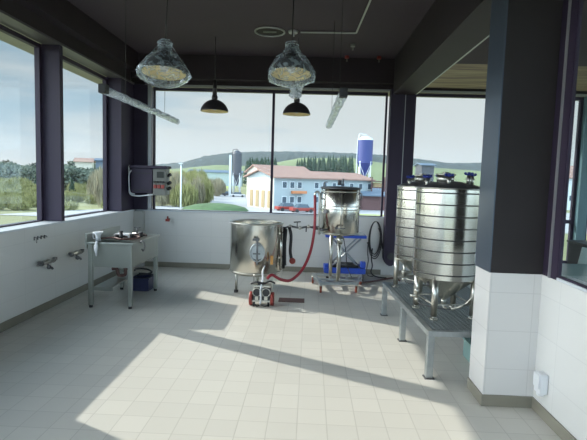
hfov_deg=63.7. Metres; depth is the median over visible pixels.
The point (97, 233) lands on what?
measuring jug
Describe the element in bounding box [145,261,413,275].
baseboard
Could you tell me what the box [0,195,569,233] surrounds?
road
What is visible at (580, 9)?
window
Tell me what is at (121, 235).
pipe fitting
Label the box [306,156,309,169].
conifer
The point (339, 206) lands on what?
kettle
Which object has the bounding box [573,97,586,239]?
steel post
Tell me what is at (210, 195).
shrub
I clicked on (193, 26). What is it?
ceiling
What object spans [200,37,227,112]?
pendant lamp
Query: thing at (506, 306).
wall pillar
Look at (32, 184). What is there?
shrub
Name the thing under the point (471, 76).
ceiling
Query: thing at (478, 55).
ceiling
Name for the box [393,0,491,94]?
beam
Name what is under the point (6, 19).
trim
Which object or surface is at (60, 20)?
beam
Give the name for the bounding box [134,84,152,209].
steel post
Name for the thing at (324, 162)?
conifer
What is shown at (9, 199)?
shrub
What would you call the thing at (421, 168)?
building
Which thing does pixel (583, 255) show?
shell chair
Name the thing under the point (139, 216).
wall
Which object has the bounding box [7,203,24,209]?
shrub
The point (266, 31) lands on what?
ceiling vent
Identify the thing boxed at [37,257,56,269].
tap
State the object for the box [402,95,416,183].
steel post
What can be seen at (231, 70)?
beam
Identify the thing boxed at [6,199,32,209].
shrub
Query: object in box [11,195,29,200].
shrub
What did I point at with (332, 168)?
conifer
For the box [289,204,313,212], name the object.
car
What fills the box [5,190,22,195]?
shrub
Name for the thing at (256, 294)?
pump
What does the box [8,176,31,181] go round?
shrub
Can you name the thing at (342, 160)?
conifer
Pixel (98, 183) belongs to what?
shrub
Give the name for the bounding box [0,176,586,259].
terrain
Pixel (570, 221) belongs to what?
window
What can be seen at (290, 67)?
pendant lamp
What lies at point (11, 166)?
broadleaf tree
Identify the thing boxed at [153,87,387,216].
window
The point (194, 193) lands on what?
shrub
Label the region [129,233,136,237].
pipe fitting
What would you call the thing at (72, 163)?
broadleaf tree
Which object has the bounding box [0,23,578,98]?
roof overhang
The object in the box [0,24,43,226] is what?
window
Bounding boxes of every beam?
[0,0,138,80]
[131,53,586,96]
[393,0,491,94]
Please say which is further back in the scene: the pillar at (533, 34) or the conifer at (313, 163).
the conifer at (313, 163)
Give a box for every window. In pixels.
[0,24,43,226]
[42,56,107,216]
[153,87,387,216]
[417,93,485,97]
[557,0,586,288]
[562,97,583,263]
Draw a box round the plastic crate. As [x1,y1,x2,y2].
[133,275,152,290]
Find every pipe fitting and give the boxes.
[119,231,124,237]
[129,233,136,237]
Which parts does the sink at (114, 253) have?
leg, leg, leg, leg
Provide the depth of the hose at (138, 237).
5.94 m
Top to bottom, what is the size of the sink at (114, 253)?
0.890 m
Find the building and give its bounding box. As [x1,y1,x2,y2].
[243,169,375,209]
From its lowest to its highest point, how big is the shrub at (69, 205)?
1.845 m
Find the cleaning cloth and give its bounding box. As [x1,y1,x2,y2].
[94,241,97,255]
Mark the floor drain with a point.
(296, 300)
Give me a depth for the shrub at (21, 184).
127.22 m
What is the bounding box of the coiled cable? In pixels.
[134,268,152,278]
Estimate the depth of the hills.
1387.57 m
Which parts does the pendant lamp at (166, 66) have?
lamp shade, bulb, cord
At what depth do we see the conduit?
6.35 m
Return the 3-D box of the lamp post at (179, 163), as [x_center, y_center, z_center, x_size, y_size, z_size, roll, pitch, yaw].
[-12.565,-2.808,52.438,0.400,7.050,0.300,2,5,2]
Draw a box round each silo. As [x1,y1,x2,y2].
[229,149,241,196]
[356,133,373,177]
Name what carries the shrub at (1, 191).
on the terrain
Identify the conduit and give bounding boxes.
[301,0,370,33]
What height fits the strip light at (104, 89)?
1.266 m
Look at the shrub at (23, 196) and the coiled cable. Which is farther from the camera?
the shrub at (23, 196)
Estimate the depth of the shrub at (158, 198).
85.55 m
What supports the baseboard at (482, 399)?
attached to the wall pillar at (506, 306)
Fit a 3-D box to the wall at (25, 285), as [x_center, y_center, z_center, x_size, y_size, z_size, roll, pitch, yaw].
[-3.121,0.794,2.646,0.300,0.980,11.910,2,5,2]
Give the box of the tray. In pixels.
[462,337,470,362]
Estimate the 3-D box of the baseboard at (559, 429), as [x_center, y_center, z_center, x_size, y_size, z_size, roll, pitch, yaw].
[1.603,1.611,0.003,0.010,0.084,6.848,2,5,2]
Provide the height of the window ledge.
0.030 m
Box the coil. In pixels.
[368,221,385,277]
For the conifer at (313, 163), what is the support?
on the terrain
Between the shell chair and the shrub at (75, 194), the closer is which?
the shell chair
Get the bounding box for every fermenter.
[392,174,436,293]
[410,172,479,320]
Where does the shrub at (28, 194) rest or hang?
on the terrain
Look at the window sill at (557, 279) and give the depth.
3.00 m
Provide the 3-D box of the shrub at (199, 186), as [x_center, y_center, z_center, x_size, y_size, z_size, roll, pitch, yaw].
[-19.124,-5.318,93.482,3.309,6.523,3.466,6,6,39]
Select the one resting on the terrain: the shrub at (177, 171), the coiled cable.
the shrub at (177, 171)
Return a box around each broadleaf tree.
[1,161,18,178]
[12,166,31,179]
[17,164,35,180]
[64,166,91,188]
[65,159,74,166]
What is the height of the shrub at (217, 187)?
5.204 m
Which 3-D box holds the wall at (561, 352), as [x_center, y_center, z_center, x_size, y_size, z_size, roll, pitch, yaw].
[1.683,1.167,-0.032,0.120,0.980,6.859,2,5,2]
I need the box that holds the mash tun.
[229,219,312,292]
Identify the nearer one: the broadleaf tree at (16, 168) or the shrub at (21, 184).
the shrub at (21, 184)
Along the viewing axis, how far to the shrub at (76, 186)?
114.79 m
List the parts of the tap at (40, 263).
handle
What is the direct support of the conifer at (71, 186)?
on the terrain
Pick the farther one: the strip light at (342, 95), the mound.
the mound
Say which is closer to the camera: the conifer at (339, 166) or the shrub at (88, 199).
the shrub at (88, 199)
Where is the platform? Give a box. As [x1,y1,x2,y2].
[380,282,471,379]
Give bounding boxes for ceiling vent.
[254,26,284,36]
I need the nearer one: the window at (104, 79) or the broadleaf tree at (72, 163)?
the window at (104, 79)
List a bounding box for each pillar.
[469,266,541,395]
[475,0,508,272]
[491,0,562,273]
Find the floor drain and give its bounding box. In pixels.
[278,298,303,302]
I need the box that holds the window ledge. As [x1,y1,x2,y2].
[2,211,94,224]
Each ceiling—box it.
[67,0,434,58]
[426,64,586,90]
[456,0,586,66]
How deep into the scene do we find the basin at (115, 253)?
5.61 m
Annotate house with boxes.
[73,158,95,168]
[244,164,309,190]
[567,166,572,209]
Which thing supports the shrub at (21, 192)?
on the terrain
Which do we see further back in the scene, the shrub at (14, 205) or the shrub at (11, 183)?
the shrub at (11, 183)
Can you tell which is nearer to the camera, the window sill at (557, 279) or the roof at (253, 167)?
the window sill at (557, 279)
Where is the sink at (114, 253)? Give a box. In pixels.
[85,226,158,308]
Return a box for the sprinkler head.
[288,29,297,36]
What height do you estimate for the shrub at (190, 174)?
8.826 m
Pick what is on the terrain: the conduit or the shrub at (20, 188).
the shrub at (20, 188)
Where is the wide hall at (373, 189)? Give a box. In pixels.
[372,188,380,191]
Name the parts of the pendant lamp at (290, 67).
lamp shade, bulb, cord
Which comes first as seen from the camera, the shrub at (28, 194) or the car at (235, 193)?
the shrub at (28, 194)
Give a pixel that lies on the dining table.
(578, 271)
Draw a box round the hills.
[156,151,480,170]
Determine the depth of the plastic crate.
6.51 m
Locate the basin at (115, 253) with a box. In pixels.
[92,237,156,267]
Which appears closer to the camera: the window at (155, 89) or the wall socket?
the wall socket
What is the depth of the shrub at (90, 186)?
91.41 m
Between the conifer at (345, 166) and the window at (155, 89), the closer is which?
the window at (155, 89)
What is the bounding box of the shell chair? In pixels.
[577,247,586,263]
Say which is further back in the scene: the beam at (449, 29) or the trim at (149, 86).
the trim at (149, 86)
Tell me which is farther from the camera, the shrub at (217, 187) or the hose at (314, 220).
the shrub at (217, 187)
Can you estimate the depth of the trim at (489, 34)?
5.53 m
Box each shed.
[94,158,102,168]
[360,191,384,210]
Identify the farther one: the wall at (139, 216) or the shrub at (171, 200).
the shrub at (171, 200)
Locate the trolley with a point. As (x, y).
(354, 268)
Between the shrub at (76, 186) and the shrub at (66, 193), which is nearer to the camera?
the shrub at (66, 193)
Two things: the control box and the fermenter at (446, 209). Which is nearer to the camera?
the fermenter at (446, 209)
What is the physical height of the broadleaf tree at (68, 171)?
8.171 m
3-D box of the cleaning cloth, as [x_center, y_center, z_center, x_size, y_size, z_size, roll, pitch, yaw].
[-2.318,0.335,5.568,0.053,0.170,0.088,2,5,2]
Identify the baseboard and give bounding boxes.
[0,268,127,332]
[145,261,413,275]
[467,377,532,407]
[531,397,576,439]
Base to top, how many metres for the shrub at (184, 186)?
4.973 m
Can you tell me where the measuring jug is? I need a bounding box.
[92,231,102,240]
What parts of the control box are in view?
switch panel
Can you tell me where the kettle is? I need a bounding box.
[311,178,361,292]
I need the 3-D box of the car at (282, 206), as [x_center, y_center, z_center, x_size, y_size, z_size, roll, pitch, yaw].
[-1.126,-2.299,83.250,4.200,1.412,1.800,-1,6,-27]
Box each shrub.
[0,178,19,187]
[0,189,14,195]
[4,194,24,206]
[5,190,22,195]
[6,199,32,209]
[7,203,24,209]
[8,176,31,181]
[8,186,29,191]
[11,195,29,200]
[12,201,27,209]
[13,183,31,188]
[16,179,31,182]
[18,190,35,196]
[20,182,35,187]
[24,192,36,197]
[64,188,84,193]
[64,191,75,200]
[64,200,78,210]
[69,191,80,201]
[74,184,86,189]
[84,194,97,203]
[86,170,102,195]
[92,164,102,205]
[155,186,170,205]
[166,169,183,202]
[169,189,179,206]
[170,173,185,203]
[170,182,198,206]
[178,178,191,185]
[182,186,193,206]
[186,169,204,179]
[186,175,205,183]
[190,179,205,203]
[193,176,205,182]
[197,167,207,177]
[199,179,212,203]
[201,178,214,202]
[212,183,221,195]
[217,180,225,194]
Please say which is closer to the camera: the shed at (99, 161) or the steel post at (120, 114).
the steel post at (120, 114)
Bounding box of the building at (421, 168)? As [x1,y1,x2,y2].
[413,163,436,180]
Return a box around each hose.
[101,234,146,239]
[266,195,315,281]
[362,277,400,282]
[366,242,372,276]
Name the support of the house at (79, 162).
on the terrain
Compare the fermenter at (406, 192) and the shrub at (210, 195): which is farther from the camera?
the shrub at (210, 195)
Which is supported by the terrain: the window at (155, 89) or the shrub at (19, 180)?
the shrub at (19, 180)
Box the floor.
[0,266,560,439]
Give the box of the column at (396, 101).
[382,89,404,265]
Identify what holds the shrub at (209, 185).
on the terrain
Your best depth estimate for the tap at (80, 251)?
6.07 m
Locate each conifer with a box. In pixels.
[68,178,75,192]
[243,161,248,183]
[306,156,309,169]
[311,160,315,170]
[321,157,326,171]
[327,156,331,171]
[330,154,335,171]
[337,156,341,171]
[339,156,343,171]
[342,156,347,172]
[348,156,354,172]
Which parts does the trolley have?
scissor arm, frame, scissor arm, scissor arm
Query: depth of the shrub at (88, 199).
85.75 m
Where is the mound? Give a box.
[182,203,248,210]
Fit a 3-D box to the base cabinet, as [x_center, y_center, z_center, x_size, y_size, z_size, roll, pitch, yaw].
[4.409,0.746,6.683,0.790,0.830,0.640,2,5,2]
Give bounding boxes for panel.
[542,0,578,279]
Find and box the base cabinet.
[567,240,586,263]
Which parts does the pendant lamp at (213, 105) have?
lamp shade, cord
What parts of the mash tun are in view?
leg, manway door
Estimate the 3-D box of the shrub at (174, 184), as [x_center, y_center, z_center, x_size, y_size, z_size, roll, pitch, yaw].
[-22.510,-5.726,92.346,4.072,7.664,3.888,0,5,-20]
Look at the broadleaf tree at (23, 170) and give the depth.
235.54 m
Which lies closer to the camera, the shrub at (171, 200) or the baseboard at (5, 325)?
the baseboard at (5, 325)
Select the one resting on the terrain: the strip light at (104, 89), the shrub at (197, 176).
the shrub at (197, 176)
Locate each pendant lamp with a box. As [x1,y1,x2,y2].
[136,0,191,88]
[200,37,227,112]
[268,0,315,99]
[283,38,309,115]
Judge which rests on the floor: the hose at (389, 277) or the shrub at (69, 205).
the hose at (389, 277)
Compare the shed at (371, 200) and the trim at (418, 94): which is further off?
the shed at (371, 200)
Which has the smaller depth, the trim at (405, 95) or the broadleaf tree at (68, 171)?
the trim at (405, 95)
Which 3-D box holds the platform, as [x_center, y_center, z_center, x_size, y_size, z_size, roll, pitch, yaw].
[1.588,1.040,4.793,1.039,0.400,1.879,2,5,-1]
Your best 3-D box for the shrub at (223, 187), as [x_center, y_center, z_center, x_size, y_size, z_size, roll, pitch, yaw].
[-22.967,-10.004,149.731,3.334,5.750,3.492,-1,6,-33]
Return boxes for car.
[231,192,244,196]
[274,203,293,210]
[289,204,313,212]
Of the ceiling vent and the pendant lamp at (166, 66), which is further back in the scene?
the ceiling vent
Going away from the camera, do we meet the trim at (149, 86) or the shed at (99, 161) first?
the trim at (149, 86)
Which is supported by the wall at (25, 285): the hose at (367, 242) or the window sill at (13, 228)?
the window sill at (13, 228)
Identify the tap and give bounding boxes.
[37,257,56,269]
[68,249,83,259]
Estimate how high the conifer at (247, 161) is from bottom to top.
19.700 m
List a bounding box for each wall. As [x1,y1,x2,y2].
[0,211,133,322]
[134,210,144,266]
[145,211,409,274]
[533,275,586,439]
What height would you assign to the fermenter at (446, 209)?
1.308 m
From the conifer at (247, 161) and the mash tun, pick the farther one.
the conifer at (247, 161)
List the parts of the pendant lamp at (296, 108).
lamp shade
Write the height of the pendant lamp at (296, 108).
1.063 m
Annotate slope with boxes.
[170,158,480,185]
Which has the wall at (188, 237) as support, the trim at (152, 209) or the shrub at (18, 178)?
the trim at (152, 209)
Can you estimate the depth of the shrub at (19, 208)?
67.76 m
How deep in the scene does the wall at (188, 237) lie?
8.20 m
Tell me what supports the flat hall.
on the terrain
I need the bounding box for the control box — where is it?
[128,165,171,196]
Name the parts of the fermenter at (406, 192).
leg, lid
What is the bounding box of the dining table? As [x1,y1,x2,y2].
[561,263,586,281]
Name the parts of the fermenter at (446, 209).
leg, leg, lid, leg, leg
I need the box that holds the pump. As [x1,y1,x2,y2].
[249,266,274,306]
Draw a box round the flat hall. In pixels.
[187,169,243,186]
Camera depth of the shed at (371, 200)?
91.77 m
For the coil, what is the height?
0.937 m
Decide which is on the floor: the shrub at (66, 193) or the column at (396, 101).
the column at (396, 101)
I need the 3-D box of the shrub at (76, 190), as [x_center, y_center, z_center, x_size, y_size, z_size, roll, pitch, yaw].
[-48.601,-5.979,105.454,4.817,2.825,4.728,-1,6,-33]
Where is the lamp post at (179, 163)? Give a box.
[179,163,182,208]
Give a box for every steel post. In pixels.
[42,44,64,220]
[107,77,133,210]
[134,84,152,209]
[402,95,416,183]
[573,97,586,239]
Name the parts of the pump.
carry frame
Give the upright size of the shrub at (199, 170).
10.538 m
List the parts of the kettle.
leg, frame, leg, lid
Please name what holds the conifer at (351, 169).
on the terrain
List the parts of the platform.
leg, leg, frame, leg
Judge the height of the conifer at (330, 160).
28.256 m
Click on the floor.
(191, 358)
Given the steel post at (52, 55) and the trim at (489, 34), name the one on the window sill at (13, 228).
the steel post at (52, 55)
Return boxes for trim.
[0,9,133,84]
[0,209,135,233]
[136,208,383,217]
[147,84,586,96]
[147,85,151,209]
[401,95,405,183]
[416,34,489,94]
[547,0,571,277]
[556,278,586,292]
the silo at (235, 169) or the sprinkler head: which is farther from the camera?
the silo at (235, 169)
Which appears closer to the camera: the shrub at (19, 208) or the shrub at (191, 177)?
the shrub at (19, 208)
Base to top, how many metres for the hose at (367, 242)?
0.570 m
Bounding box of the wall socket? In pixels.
[533,371,548,395]
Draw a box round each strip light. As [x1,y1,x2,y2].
[98,2,179,123]
[326,3,347,128]
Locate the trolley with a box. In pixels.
[323,232,366,281]
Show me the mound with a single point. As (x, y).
(203, 206)
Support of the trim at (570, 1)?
attached to the wall at (561, 352)
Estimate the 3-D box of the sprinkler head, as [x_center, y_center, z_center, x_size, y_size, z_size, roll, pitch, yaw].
[-0.004,-2.524,6.394,0.140,0.069,0.140,2,5,2]
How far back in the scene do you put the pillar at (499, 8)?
3.40 m
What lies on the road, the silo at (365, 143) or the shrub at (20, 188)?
the silo at (365, 143)
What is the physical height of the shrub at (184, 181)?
6.337 m

